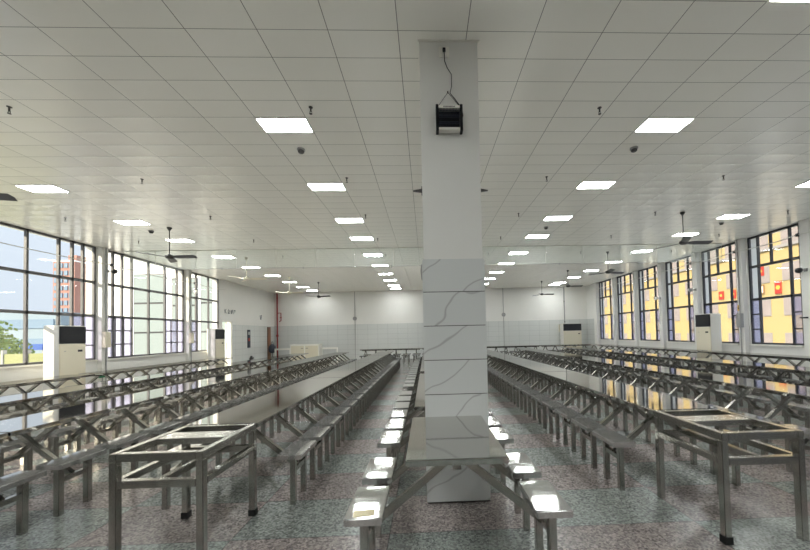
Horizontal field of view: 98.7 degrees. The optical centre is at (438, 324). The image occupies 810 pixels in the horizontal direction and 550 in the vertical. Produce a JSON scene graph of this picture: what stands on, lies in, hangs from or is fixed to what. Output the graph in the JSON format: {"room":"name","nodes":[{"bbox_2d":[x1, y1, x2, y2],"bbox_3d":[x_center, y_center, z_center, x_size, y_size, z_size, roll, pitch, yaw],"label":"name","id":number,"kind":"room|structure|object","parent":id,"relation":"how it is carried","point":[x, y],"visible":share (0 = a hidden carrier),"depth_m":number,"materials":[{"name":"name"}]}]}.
{"room":"eatery","nodes":[
{"label":"eatery","id":0,"kind":"room"},
{"bbox_2d":[0,247,274,409],"bbox_3d":[-9.444,-0.251,4.626,0.312,4.091,32.900,-1,-2,-2],"label":"wall","id":1,"kind":"structure","parent":0,"point":[249,303],"depth_m":15.32,"materials":[{"name":"white paint"}]},
{"bbox_2d":[0,222,97,368],"bbox_3d":[-9.450,-0.619,8.009,0.140,3.176,3.200,-1,-2,-2],"label":"window","id":2,"kind":"structure","parent":1,"relation":"in","point":[26,272],"depth_m":8.66,"materials":[{"name":"grey"}]},
{"bbox_2d":[108,250,185,359],"bbox_3d":[-9.575,-0.525,11.511,0.140,3.176,3.210,-1,-2,-2],"label":"window","id":3,"kind":"structure","parent":1,"relation":"in","point":[121,286],"depth_m":11.10,"materials":[{"name":"grey"}]},
{"bbox_2d":[192,272,218,352],"bbox_3d":[-9.676,-0.448,14.368,0.140,3.176,1.870,-1,-2,-2],"label":"window","id":4,"kind":"structure","parent":1,"relation":"in","point":[196,274],"depth_m":14.48,"materials":[{"name":"grey metal"}]},
{"bbox_2d":[222,320,231,369],"bbox_3d":[-9.704,0.956,15.855,0.112,2.280,0.820,-1,-2,-2],"label":"door","id":5,"kind":"structure","parent":1,"relation":"in","point":[225,321],"depth_m":16.18,"materials":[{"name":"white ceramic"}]},
{"bbox_2d":[0,0,809,293],"bbox_3d":[-0.021,-2.594,5.024,19.370,0.200,33.300,-1,-2,-2],"label":"ceiling","id":6,"kind":"structure","parent":0,"point":[105,96],"depth_m":4.41,"materials":[{"name":"tile"}]},
{"bbox_2d":[0,193,16,200],"bbox_3d":[-6.127,-2.004,4.488,1.011,0.740,1.144,-1,-2,-14],"label":"ceiling fan","id":7,"kind":"object","parent":6,"relation":"hanging from","point":[3,196],"visible":1,"depth_m":4.58,"materials":[{"name":"grey metal"}]},
{"bbox_2d":[14,185,69,192],"bbox_3d":[-6.758,-2.317,5.912,0.600,0.012,0.300,-1,-2,-2],"label":"recessed light","id":8,"kind":"object","parent":6,"relation":"in","point":[33,188],"visible":1,"depth_m":5.91,"materials":[{"name":"white plastic"}]},
{"bbox_2d":[18,186,66,191],"bbox_3d":[-6.758,-2.318,5.912,0.576,0.009,0.276,-1,-2,-2],"label":"diffuser","id":9,"kind":"object","parent":8,"relation":"attached to","point":[30,188],"depth_m":5.91,"materials":[{"name":"white plastic"}]},
{"bbox_2d":[112,220,151,224],"bbox_3d":[-6.822,-2.268,7.711,0.600,0.012,0.300,-1,-2,-2],"label":"recessed light","id":10,"kind":"object","parent":6,"relation":"in","point":[124,222],"visible":1,"depth_m":7.69,"materials":[{"name":"white plastic"}]},
{"bbox_2d":[136,227,196,262],"bbox_3d":[-6.184,-1.907,8.123,1.011,0.740,1.144,-1,-2,1],"label":"ceiling fan","id":11,"kind":"object","parent":6,"relation":"hanging from","point":[171,258],"visible":1,"depth_m":8.10,"materials":[{"name":"grey metal"}]},
{"bbox_2d":[255,117,313,132],"bbox_3d":[-1.899,-2.466,4.287,0.600,0.012,0.300,-1,-2,-2],"label":"recessed light","id":12,"kind":"object","parent":6,"relation":"in","point":[269,124],"visible":1,"depth_m":4.27,"materials":[{"name":"white plastic"}]},
{"bbox_2d":[307,183,345,190],"bbox_3d":[-1.963,-2.418,6.086,0.600,0.012,0.300,-1,-2,-2],"label":"recessed light","id":13,"kind":"object","parent":6,"relation":"in","point":[314,186],"visible":1,"depth_m":6.08,"materials":[{"name":"white plastic"}]},
{"bbox_2d":[335,218,363,222],"bbox_3d":[-2.027,-2.369,7.884,0.600,0.012,0.300,-1,-2,-2],"label":"recessed light","id":14,"kind":"object","parent":6,"relation":"in","point":[339,220],"visible":1,"depth_m":7.88,"materials":[{"name":"white plastic"}]},
{"bbox_2d":[123,243,721,269],"bbox_3d":[-0.205,-2.063,10.509,18.155,0.565,0.024,-1,-2,-2],"label":"curtain","id":15,"kind":"object","parent":6,"relation":"hanging from","point":[710,243],"visible":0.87,"depth_m":10.46,"materials":[{"name":"grey fabric"}]},
{"bbox_2d":[543,216,572,220],"bbox_3d":[2.769,-2.470,8.057,0.600,0.012,0.300,-1,-2,-2],"label":"recessed light","id":16,"kind":"object","parent":6,"relation":"in","point":[548,218],"visible":1,"depth_m":8.06,"materials":[{"name":"white plastic"}]},
{"bbox_2d":[575,181,615,188],"bbox_3d":[2.833,-2.519,6.259,0.600,0.012,0.300,-1,-2,-2],"label":"recessed light","id":17,"kind":"object","parent":6,"relation":"in","point":[584,184],"visible":1,"depth_m":6.24,"materials":[{"name":"white plastic"}]},
{"bbox_2d":[634,117,694,131],"bbox_3d":[2.897,-2.567,4.460,0.600,0.012,0.300,-1,-2,-2],"label":"recessed light","id":18,"kind":"object","parent":6,"relation":"in","point":[651,124],"visible":1,"depth_m":4.44,"materials":[{"name":"white plastic"}]},
{"bbox_2d":[653,212,712,249],"bbox_3d":[5.671,-2.176,7.845,1.011,0.740,1.144,-1,-2,-1],"label":"ceiling fan","id":19,"kind":"object","parent":6,"relation":"hanging from","point":[685,239],"visible":1,"depth_m":7.82,"materials":[{"name":"grey metal"}]},
{"bbox_2d":[715,214,750,218],"bbox_3d":[6.966,-2.559,8.208,0.600,0.012,0.300,-1,-2,-2],"label":"recessed light","id":20,"kind":"object","parent":6,"relation":"in","point":[726,216],"visible":1,"depth_m":8.20,"materials":[{"name":"white plastic"}]},
{"bbox_2d":[717,215,746,218],"bbox_3d":[6.966,-2.560,8.209,0.576,0.009,0.276,-1,-2,-2],"label":"diffuser","id":21,"kind":"object","parent":20,"relation":"attached to","point":[723,216],"depth_m":8.22,"materials":[{"name":"white plastic"}]},
{"bbox_2d":[767,0,809,3],"bbox_3d":[2.960,-2.616,2.662,0.600,0.012,0.300,-1,-2,-2],"label":"recessed light","id":22,"kind":"object","parent":6,"relation":"in","point":[768,1],"visible":1,"depth_m":2.80,"materials":[{"name":"white plastic"}]},
{"bbox_2d":[0,356,809,549],"bbox_3d":[0.074,1.694,4.912,19.370,0.200,33.300,-1,-2,-2],"label":"floor","id":23,"kind":"structure","parent":0,"point":[605,517],"depth_m":3.04,"materials":[{"name":"stone"}]},
{"bbox_2d":[0,433,46,534],"bbox_3d":[-3.703,1.208,1.242,1.290,0.745,3.062,-1,-2,-2],"label":"table","id":24,"kind":"object","parent":23,"relation":"on","point":[20,480],"visible":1,"depth_m":2.64,"materials":[{"name":"silver metal"}]},
{"bbox_2d":[0,374,108,420],"bbox_3d":[-7.744,1.423,6.028,1.290,0.745,3.062,-1,-2,-2],"label":"table","id":25,"kind":"object","parent":23,"relation":"on","point":[4,386],"visible":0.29,"depth_m":6.68,"materials":[{"name":"silver metal"}]},
{"bbox_2d":[43,325,85,404],"bbox_3d":[-8.743,0.952,8.112,0.374,1.840,0.610,-1,-2,-2],"label":"air conditioner","id":26,"kind":"object","parent":23,"relation":"on","point":[64,347],"visible":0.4,"depth_m":7.91,"materials":[{"name":"white plastic"}]},
{"bbox_2d":[58,394,85,402],"bbox_3d":[-8.565,1.668,8.099,0.020,0.300,0.598,-1,-2,-2],"label":"grille","id":27,"kind":"object","parent":26,"relation":"attached to","point":[60,400],"depth_m":7.84,"materials":[{"name":"grey plastic"}]},
{"bbox_2d":[59,326,85,343],"bbox_3d":[-8.593,0.248,8.136,0.026,0.400,0.598,-1,-2,-2],"label":"grille","id":28,"kind":"object","parent":26,"relation":"attached to","point":[67,334],"depth_m":8.11,"materials":[{"name":"black plastic"}]},
{"bbox_2d":[0,383,131,464],"bbox_3d":[-5.572,1.330,4.306,1.290,0.745,3.062,-1,-2,-2],"label":"table","id":29,"kind":"object","parent":23,"relation":"on","point":[6,402],"visible":0.38,"depth_m":4.97,"materials":[{"name":"silver metal"}]},
{"bbox_2d":[97,247,107,381],"bbox_3d":[-9.416,-0.118,9.704,0.130,4.091,0.190,-1,-2,-2],"label":"pier","id":30,"kind":"object","parent":23,"relation":"on","point":[101,250],"visible":0.55,"depth_m":9.64,"materials":[{"name":"white paint"}]},
{"bbox_2d":[102,248,110,390],"bbox_3d":[-9.303,-0.120,9.708,0.096,4.087,0.170,-1,-2,-2],"label":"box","id":31,"kind":"object","parent":30,"relation":"attached to","point":[106,336],"visible":0.89,"depth_m":9.70,"materials":[{"name":"beige plastic"}]},
{"bbox_2d":[0,242,223,289],"bbox_3d":[-9.333,-1.651,10.824,0.040,0.091,9.201,-1,-2,-2],"label":"cable","id":32,"kind":"object","parent":31,"relation":"attached to","point":[111,265],"visible":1,"depth_m":9.60,"materials":[{"name":"grey plastic"}]},
{"bbox_2d":[0,381,246,516],"bbox_3d":[-3.812,1.291,4.317,1.290,0.745,3.062,-1,-2,-2],"label":"table","id":33,"kind":"object","parent":23,"relation":"on","point":[18,427],"visible":0.75,"depth_m":3.67,"materials":[{"name":"silver metal"}]},
{"bbox_2d":[66,362,202,403],"bbox_3d":[-7.861,1.512,9.324,1.290,0.745,3.062,-1,-2,-2],"label":"table","id":34,"kind":"object","parent":23,"relation":"on","point":[106,373],"visible":0.3,"depth_m":8.91,"materials":[{"name":"silver metal"}]},
{"bbox_2d":[75,366,235,420],"bbox_3d":[-5.681,1.413,7.381,1.290,0.745,3.062,-1,-2,-2],"label":"table","id":35,"kind":"object","parent":23,"relation":"on","point":[135,381],"visible":0.44,"depth_m":6.91,"materials":[{"name":"silver metal"}]},
{"bbox_2d":[108,423,257,549],"bbox_3d":[-1.803,1.200,2.543,0.592,0.745,0.703,-1,-2,-2],"label":"frame","id":36,"kind":"object","parent":23,"relation":"on","point":[220,436],"visible":1,"depth_m":2.31,"materials":[{"name":"silver metal"}]},
{"bbox_2d":[185,270,190,368],"bbox_3d":[-9.540,-0.024,13.205,0.130,4.091,0.160,-1,-2,-2],"label":"pier","id":37,"kind":"object","parent":23,"relation":"on","point":[187,272],"visible":0.66,"depth_m":13.14,"materials":[{"name":"white paint"}]},
{"bbox_2d":[189,270,193,377],"bbox_3d":[-9.427,-0.026,13.209,0.096,4.087,0.170,-1,-2,-2],"label":"box","id":38,"kind":"object","parent":37,"relation":"attached to","point":[191,335],"visible":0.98,"depth_m":13.21,"materials":[{"name":"beige plastic"}]},
{"bbox_2d":[168,357,241,379],"bbox_3d":[-7.953,1.582,11.912,1.290,0.745,2.042,-1,-2,-2],"label":"table","id":39,"kind":"object","parent":23,"relation":"on","point":[206,361],"visible":0.27,"depth_m":11.78,"materials":[{"name":"silver metal"}]},
{"bbox_2d":[207,329,224,373],"bbox_3d":[-9.268,1.118,14.415,0.374,1.860,0.620,-1,-2,-2],"label":"air conditioner","id":40,"kind":"object","parent":23,"relation":"on","point":[215,337],"visible":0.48,"depth_m":14.14,"materials":[{"name":"white plastic"}]},
{"bbox_2d":[215,329,224,338],"bbox_3d":[-9.117,0.405,14.440,0.026,0.400,0.608,-1,-2,-2],"label":"grille","id":41,"kind":"object","parent":40,"relation":"attached to","point":[219,333],"depth_m":14.39,"materials":[{"name":"black plastic"}]},
{"bbox_2d":[192,358,283,393],"bbox_3d":[-5.791,1.496,10.456,1.290,0.745,3.062,-1,-2,-2],"label":"table","id":42,"kind":"object","parent":23,"relation":"on","point":[246,363],"visible":0.38,"depth_m":10.17,"materials":[{"name":"silver metal"}]},
{"bbox_2d":[173,365,308,415],"bbox_3d":[-3.921,1.374,7.392,1.290,0.745,3.062,-1,-2,-2],"label":"table","id":43,"kind":"object","parent":23,"relation":"on","point":[239,376],"visible":0.56,"depth_m":6.97,"materials":[{"name":"silver metal"}]},
{"bbox_2d":[147,377,363,509],"bbox_3d":[-1.875,1.252,4.434,1.290,0.745,3.062,-1,-2,-2],"label":"table","id":44,"kind":"object","parent":23,"relation":"on","point":[269,407],"visible":0.8,"depth_m":3.73,"materials":[{"name":"silver metal"}]},
{"bbox_2d":[267,327,270,362],"bbox_3d":[-9.763,1.179,19.942,0.040,2.050,0.340,-1,-2,-2],"label":"wooden plank","id":45,"kind":"object","parent":23,"relation":"on","point":[268,328],"visible":0.71,"depth_m":19.86,"materials":[{"name":"brown wood"}]},
{"bbox_2d":[254,353,309,378],"bbox_3d":[-5.900,1.579,13.530,1.290,0.745,3.062,-1,-2,-2],"label":"table","id":46,"kind":"object","parent":23,"relation":"on","point":[287,356],"visible":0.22,"depth_m":13.27,"materials":[{"name":"silver metal"}]},
{"bbox_2d":[263,357,338,388],"bbox_3d":[-4.030,1.457,10.467,1.290,0.745,3.062,-1,-2,-2],"label":"table","id":47,"kind":"object","parent":23,"relation":"on","point":[306,361],"visible":0.56,"depth_m":10.19,"materials":[{"name":"silver metal"}]},
{"bbox_2d":[290,344,321,362],"bbox_3d":[-7.369,1.620,19.305,1.640,1.030,0.677,-1,-2,-2],"label":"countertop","id":48,"kind":"structure","parent":23,"relation":"on","point":[314,350],"depth_m":19.01,"materials":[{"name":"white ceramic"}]},
{"bbox_2d":[303,352,356,374],"bbox_3d":[-4.140,1.540,13.542,1.290,0.745,3.062,-1,-2,-2],"label":"table","id":49,"kind":"object","parent":23,"relation":"on","point":[331,356],"visible":0.54,"depth_m":13.28,"materials":[{"name":"silver metal"}]},
{"bbox_2d":[296,363,384,420],"bbox_3d":[-1.984,1.335,7.509,1.290,0.745,3.062,-1,-2,-2],"label":"table","id":50,"kind":"object","parent":23,"relation":"on","point":[371,389],"visible":0.62,"depth_m":7.10,"materials":[{"name":"silver metal"}]},
{"bbox_2d":[340,355,395,390],"bbox_3d":[-2.094,1.418,10.584,1.290,0.745,3.062,-1,-2,-2],"label":"table","id":51,"kind":"object","parent":23,"relation":"on","point":[388,370],"visible":0.56,"depth_m":10.22,"materials":[{"name":"silver metal"}]},
{"bbox_2d":[362,351,401,376],"bbox_3d":[-2.203,1.501,13.659,1.290,0.745,3.062,-1,-2,-2],"label":"table","id":52,"kind":"object","parent":23,"relation":"on","point":[393,360],"visible":0.51,"depth_m":13.38,"materials":[{"name":"silver metal"}]},
{"bbox_2d":[359,348,420,364],"bbox_3d":[-2.419,1.610,17.638,3.062,0.745,1.290,-1,-2,-2],"label":"table","id":53,"kind":"object","parent":23,"relation":"on","point":[395,355],"visible":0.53,"depth_m":17.46,"materials":[{"name":"silver metal"}]},
{"bbox_2d":[403,359,423,406],"bbox_3d":[-0.104,1.312,8.224,1.290,0.745,3.062,-1,-2,-2],"label":"table","id":54,"kind":"object","parent":23,"relation":"on","point":[411,383],"visible":0.34,"depth_m":7.57,"materials":[{"name":"silver metal"}]},
{"bbox_2d":[377,374,513,488],"bbox_3d":[0.019,1.219,4.766,1.290,0.745,3.026,-1,-2,-2],"label":"table","id":55,"kind":"object","parent":23,"relation":"on","point":[391,438],"visible":0.44,"depth_m":3.79,"materials":[{"name":"silver metal"}]},
{"bbox_2d":[343,415,572,549],"bbox_3d":[0.101,1.157,2.465,1.290,0.745,1.071,-1,-2,-2],"label":"table","id":56,"kind":"object","parent":23,"relation":"on","point":[438,443],"visible":1,"depth_m":2.19,"materials":[{"name":"silver metal"}]},
{"bbox_2d":[353,509,374,516],"bbox_3d":[-0.424,1.075,1.973,0.120,0.001,0.072,-1,-2,-9],"label":"sticker","id":57,"kind":"object","parent":56,"relation":"on","point":[369,512],"visible":1,"depth_m":1.97,"materials":[{"name":"beige paper"}]},
{"bbox_2d":[487,349,506,372],"bbox_3d":[1.833,1.416,13.830,1.290,0.745,3.062,-1,-2,-2],"label":"table","id":58,"kind":"object","parent":23,"relation":"on","point":[488,351],"visible":0.16,"depth_m":13.18,"materials":[{"name":"silver metal"}]},
{"bbox_2d":[487,352,533,386],"bbox_3d":[1.942,1.333,10.755,1.290,0.745,3.062,-1,-2,-2],"label":"table","id":59,"kind":"object","parent":23,"relation":"on","point":[499,356],"visible":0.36,"depth_m":10.07,"materials":[{"name":"silver metal"}]},
{"bbox_2d":[487,345,541,361],"bbox_3d":[3.731,1.480,17.860,3.062,0.745,1.290,-1,-2,-2],"label":"table","id":60,"kind":"object","parent":23,"relation":"on","point":[525,346],"visible":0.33,"depth_m":17.74,"materials":[{"name":"silver metal"}]},
{"bbox_2d":[512,348,558,365],"bbox_3d":[3.711,1.377,13.895,1.290,0.745,3.062,-1,-2,-2],"label":"table","id":61,"kind":"object","parent":23,"relation":"on","point":[526,350],"visible":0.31,"depth_m":13.63,"materials":[{"name":"silver metal"}]},
{"bbox_2d":[490,359,585,412],"bbox_3d":[2.051,1.250,7.680,1.290,0.745,3.062,-1,-2,-2],"label":"table","id":62,"kind":"object","parent":23,"relation":"on","point":[501,381],"visible":0.76,"depth_m":7.27,"materials":[{"name":"silver metal"}]},
{"bbox_2d":[531,351,604,376],"bbox_3d":[3.820,1.294,10.820,1.290,0.745,3.062,-1,-2,-2],"label":"table","id":63,"kind":"object","parent":23,"relation":"on","point":[552,354],"visible":0.46,"depth_m":10.54,"materials":[{"name":"silver metal"}]},
{"bbox_2d":[560,323,581,353],"bbox_3d":[7.653,0.883,20.027,1.050,1.880,0.524,-1,-2,-2],"label":"air conditioner","id":64,"kind":"object","parent":23,"relation":"on","point":[570,333],"visible":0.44,"depth_m":19.79,"materials":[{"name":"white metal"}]},
{"bbox_2d":[563,324,580,330],"bbox_3d":[7.646,0.157,19.805,1.038,0.400,0.026,-1,-2,-2],"label":"grille","id":65,"kind":"object","parent":64,"relation":"attached to","point":[566,327],"depth_m":19.79,"materials":[{"name":"black plastic"}]},
{"bbox_2d":[541,344,601,359],"bbox_3d":[6.806,1.415,17.971,3.062,0.745,1.290,-1,-2,-2],"label":"table","id":66,"kind":"object","parent":23,"relation":"on","point":[563,345],"visible":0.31,"depth_m":17.79,"materials":[{"name":"silver metal"}]},
{"bbox_2d":[557,347,613,368],"bbox_3d":[5.830,1.331,13.954,1.290,0.745,3.062,-1,-2,-2],"label":"table","id":67,"kind":"object","parent":23,"relation":"on","point":[583,349],"visible":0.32,"depth_m":13.69,"materials":[{"name":"silver metal"}]},
{"bbox_2d":[593,283,599,354],"bbox_3d":[8.791,-0.268,19.284,0.130,4.091,0.310,-1,-2,-2],"label":"pier","id":68,"kind":"object","parent":23,"relation":"on","point":[595,285],"visible":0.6,"depth_m":19.17,"materials":[{"name":"white paint"}]},
{"bbox_2d":[611,277,617,355],"bbox_3d":[8.859,-0.319,17.395,0.130,4.091,0.170,-1,-2,-2],"label":"pier","id":69,"kind":"object","parent":23,"relation":"on","point":[614,301],"visible":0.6,"depth_m":17.34,"materials":[{"name":"white paint"}]},
{"bbox_2d":[591,344,653,364],"bbox_3d":[8.131,1.325,15.633,1.290,0.745,3.062,-1,-2,-2],"label":"table","id":70,"kind":"object","parent":23,"relation":"on","point":[625,347],"visible":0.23,"depth_m":15.37,"materials":[{"name":"silver metal"}]},
{"bbox_2d":[567,357,692,408],"bbox_3d":[3.930,1.211,7.745,1.290,0.745,3.062,-1,-2,-2],"label":"table","id":71,"kind":"object","parent":23,"relation":"on","point":[615,364],"visible":0.48,"depth_m":7.36,"materials":[{"name":"silver metal"}]},
{"bbox_2d":[522,371,740,490],"bbox_3d":[2.160,1.167,4.605,1.290,0.745,3.062,-1,-2,-2],"label":"table","id":72,"kind":"object","parent":23,"relation":"on","point":[644,402],"visible":0.91,"depth_m":3.92,"materials":[{"name":"silver metal"}]},
{"bbox_2d":[589,350,681,382],"bbox_3d":[5.939,1.248,10.879,1.290,0.745,3.062,-1,-2,-2],"label":"table","id":73,"kind":"object","parent":23,"relation":"on","point":[628,354],"visible":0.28,"depth_m":10.61,"materials":[{"name":"silver metal"}]},
{"bbox_2d":[632,271,638,351],"bbox_3d":[8.921,-0.366,15.647,0.130,4.091,0.130,-1,-2,-2],"label":"pier","id":74,"kind":"object","parent":23,"relation":"on","point":[634,273],"visible":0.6,"depth_m":15.61,"materials":[{"name":"white paint"}]},
{"bbox_2d":[657,263,666,361],"bbox_3d":[8.983,-0.413,13.904,0.130,4.091,0.200,-1,-2,-2],"label":"pier","id":75,"kind":"object","parent":23,"relation":"on","point":[660,267],"visible":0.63,"depth_m":13.84,"materials":[{"name":"white paint"}]},
{"bbox_2d":[628,347,707,369],"bbox_3d":[8.240,1.242,12.556,1.290,0.745,3.062,-1,-2,-2],"label":"table","id":76,"kind":"object","parent":23,"relation":"on","point":[666,350],"visible":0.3,"depth_m":12.31,"materials":[{"name":"silver metal"}]},
{"bbox_2d":[691,252,701,365],"bbox_3d":[9.047,-0.462,12.091,0.130,4.091,0.210,-1,-2,-2],"label":"pier","id":77,"kind":"object","parent":23,"relation":"on","point":[696,279],"visible":0.53,"depth_m":12.05,"materials":[{"name":"white paint"}]},
{"bbox_2d":[695,313,721,372],"bbox_3d":[8.859,0.611,11.359,0.384,1.915,0.600,-1,-2,-2],"label":"air conditioner","id":78,"kind":"object","parent":23,"relation":"on","point":[708,326],"visible":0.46,"depth_m":11.12,"materials":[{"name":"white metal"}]},
{"bbox_2d":[695,314,710,326],"bbox_3d":[8.672,-0.122,11.372,0.026,0.400,0.588,-1,-2,-2],"label":"grille","id":79,"kind":"object","parent":78,"relation":"attached to","point":[702,320],"depth_m":11.33,"materials":[{"name":"black plastic"}]},
{"bbox_2d":[634,368,809,471],"bbox_3d":[4.039,1.128,4.671,1.290,0.745,3.062,-1,-2,-2],"label":"table","id":80,"kind":"object","parent":23,"relation":"on","point":[791,391],"visible":0.52,"depth_m":4.46,"materials":[{"name":"silver metal"}]},
{"bbox_2d":[643,355,803,406],"bbox_3d":[6.048,1.165,7.804,1.290,0.745,3.062,-1,-2,-2],"label":"table","id":81,"kind":"object","parent":23,"relation":"on","point":[743,365],"visible":0.41,"depth_m":7.39,"materials":[{"name":"silver metal"}]},
{"bbox_2d":[654,409,808,544],"bbox_3d":[2.207,1.116,2.699,0.589,0.745,0.703,-1,-2,-2],"label":"frame","id":82,"kind":"object","parent":23,"relation":"on","point":[697,421],"visible":1,"depth_m":2.41,"materials":[{"name":"silver metal"}]},
{"bbox_2d":[735,239,749,370],"bbox_3d":[9.108,-0.509,10.367,0.130,4.091,0.200,-1,-2,-2],"label":"pier","id":83,"kind":"object","parent":23,"relation":"on","point":[741,242],"visible":0.55,"depth_m":10.30,"materials":[{"name":"white paint"}]},
{"bbox_2d":[736,240,743,360],"bbox_3d":[8.995,-0.506,10.363,0.096,4.087,0.170,-1,-2,-2],"label":"conduit","id":84,"kind":"object","parent":83,"relation":"attached to","point":[739,316],"visible":0.94,"depth_m":10.35,"materials":[{"name":"grey plastic"}]},
{"bbox_2d":[598,232,809,288],"bbox_3d":[8.848,-2.132,12.334,0.040,0.091,13.902,-1,-2,-2],"label":"cable","id":85,"kind":"object","parent":84,"relation":"attached to","point":[797,234],"visible":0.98,"depth_m":10.60,"materials":[{"name":"grey plastic"}]},
{"bbox_2d":[689,351,809,384],"bbox_3d":[8.361,1.150,9.170,1.290,0.745,3.062,-1,-2,-2],"label":"table","id":86,"kind":"object","parent":23,"relation":"on","point":[779,357],"visible":0.41,"depth_m":8.90,"materials":[{"name":"silver metal"}]},
{"bbox_2d":[751,366,809,420],"bbox_3d":[6.158,1.082,4.729,1.290,0.745,3.062,-1,-2,-2],"label":"table","id":87,"kind":"object","parent":23,"relation":"on","point":[796,370],"visible":0.37,"depth_m":5.94,"materials":[{"name":"silver metal"}]},
{"bbox_2d":[798,218,809,378],"bbox_3d":[9.172,-0.557,8.562,0.130,4.091,0.225,-1,-2,-2],"label":"pier","id":88,"kind":"object","parent":23,"relation":"on","point":[804,225],"visible":0.81,"depth_m":8.58,"materials":[{"name":"white paint"}]},
{"bbox_2d":[274,286,587,360],"bbox_3d":[-0.535,-0.024,20.759,19.407,4.091,0.215,-1,-2,1],"label":"wall","id":89,"kind":"structure","parent":0,"point":[385,319],"depth_m":20.69,"materials":[{"name":"white paint"}]},
{"bbox_2d":[276,293,281,359],"bbox_3d":[-9.547,0.174,20.702,0.350,4.089,0.138,-1,-2,8],"label":"pipe","id":90,"kind":"object","parent":89,"relation":"attached to","point":[277,335],"visible":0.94,"depth_m":20.71,"materials":[{"name":"metal"}]},
{"bbox_2d":[418,40,490,502],"bbox_3d":[0.126,-0.497,3.249,0.556,4.091,0.413,-1,-2,-2],"label":"pillar","id":91,"kind":"structure","parent":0,"point":[453,263],"depth_m":3.05,"materials":[{"name":"white paint"}]},
{"bbox_2d":[439,47,448,57],"bbox_3d":[0.047,-2.435,3.099,0.090,0.100,0.011,-1,-2,-2],"label":"power socket","id":92,"kind":"object","parent":91,"relation":"attached to","point":[441,53],"visible":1,"depth_m":3.09,"materials":[{"name":"white plastic"}]},
{"bbox_2d":[436,47,462,134],"bbox_3d":[0.090,-2.076,3.056,0.243,0.782,0.077,-1,-2,-2],"label":"insect killer","id":93,"kind":"object","parent":91,"relation":"attached to","point":[449,118],"visible":1,"depth_m":3.03,"materials":[{"name":"black plastic"}]},
{"bbox_2d":[586,224,805,379],"bbox_3d":[9.497,-0.650,5.310,0.312,4.091,32.900,-1,-2,-2],"label":"wall","id":94,"kind":"structure","parent":0,"point":[800,351],"depth_m":12.01,"materials":[{"name":"white paint"}]},
{"bbox_2d":[599,279,613,339],"bbox_3d":[8.898,-0.751,18.419,0.140,3.176,1.370,-1,-2,-2],"label":"window","id":95,"kind":"structure","parent":94,"relation":"in","point":[609,280],"depth_m":18.78,"materials":[{"name":"grey metal"}]},
{"bbox_2d":[617,273,634,340],"bbox_3d":[8.962,-0.800,16.606,0.140,3.176,1.360,-1,-2,-2],"label":"window","id":96,"kind":"structure","parent":94,"relation":"in","point":[630,291],"depth_m":16.94,"materials":[{"name":"grey"}]},
{"bbox_2d":[638,265,659,341],"bbox_3d":[9.023,-0.846,14.883,0.140,3.176,1.350,-1,-2,-2],"label":"window","id":97,"kind":"structure","parent":94,"relation":"in","point":[654,267],"depth_m":15.23,"materials":[{"name":"grey"}]},
{"bbox_2d":[665,255,694,342],"bbox_3d":[9.088,-0.895,13.075,0.140,3.176,1.410,-1,-2,-2],"label":"window","id":98,"kind":"structure","parent":94,"relation":"in","point":[688,280],"depth_m":13.32,"materials":[{"name":"grey"}]},
{"bbox_2d":[701,242,739,344],"bbox_3d":[9.151,-0.943,11.287,0.140,3.176,1.350,-1,-2,-2],"label":"window","id":99,"kind":"structure","parent":94,"relation":"in","point":[730,271],"depth_m":11.32,"materials":[{"name":"grey"}]},
{"bbox_2d":[747,223,803,346],"bbox_3d":[9.214,-0.991,9.523,0.140,3.176,1.440,-1,-2,-2],"label":"window","id":100,"kind":"structure","parent":94,"relation":"in","point":[791,258],"depth_m":9.60,"materials":[{"name":"grey"}]},
{"label":"outside","id":101,"kind":"structure","parent":0,"visible":0},
{"bbox_3d":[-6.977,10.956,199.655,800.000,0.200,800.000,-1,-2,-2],"label":"ground","id":102,"kind":"structure","parent":101,"visible":0},
{"bbox_2d":[0,321,17,353],"bbox_3d":[-32.286,2.858,23.311,4.948,7.876,4.786,-1,-2,-2],"label":"tree","id":103,"kind":"object","parent":102,"relation":"on","point":[6,342],"visible":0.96,"depth_m":24.77,"materials":[{"name":"green plant"}]},
{"bbox_2d":[0,335,34,353],"bbox_3d":[-39.026,3.920,30.511,4.817,6.430,4.705,-1,-2,-2],"label":"tree","id":104,"kind":"object","parent":102,"relation":"on","point":[15,349],"visible":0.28,"depth_m":31.05,"materials":[{"name":"green plant"}]},
{"bbox_2d":[0,350,42,364],"bbox_3d":[-25.161,3.931,17.518,10.900,5.100,0.180,-1,-2,-2],"label":"fence","id":105,"kind":"object","parent":102,"relation":"on","point":[5,358],"visible":0.22,"depth_m":17.66,"materials":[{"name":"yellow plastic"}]},
{"bbox_2d":[0,312,85,352],"bbox_3d":[-76.235,3.526,62.186,26.000,10.500,10.150,-1,-2,-2],"label":"office block","id":106,"kind":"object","parent":102,"relation":"on","point":[36,322],"visible":0.22,"depth_m":57.58,"materials":[{"name":"grey"}]},
{"bbox_2d":[52,255,85,312],"bbox_3d":[-180.073,-10.069,172.001,10.400,48.000,12.500,-1,-2,-2],"label":"brick tower","id":107,"kind":"structure","parent":102,"relation":"on","point":[65,264],"depth_m":166.33,"materials":[{"name":"red"}]},
{"bbox_2d":[108,253,225,363],"bbox_3d":[-15.861,-1.558,23.958,8.100,16.000,8.090,-1,-2,-2],"label":"annex wing","id":108,"kind":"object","parent":102,"relation":"on","point":[139,279],"visible":0.21,"depth_m":19.91,"materials":[{"name":"grey"}]},
{"bbox_2d":[604,227,802,342],"bbox_3d":[40.802,-5.017,54.137,12.350,22.000,85.000,-1,-2,-2],"label":"school building","id":109,"kind":"structure","parent":102,"relation":"on","point":[777,314],"depth_m":42.35,"materials":[{"name":"yellow paint"}]},
{"bbox_2d":[774,281,781,293],"bbox_3d":[35.486,-3.869,36.200,0.075,1.300,0.680,-1,-2,-2],"label":"wall sign","id":110,"kind":"object","parent":109,"relation":"attached to","point":[778,284],"visible":1,"depth_m":36.14,"materials":[{"name":"red"}]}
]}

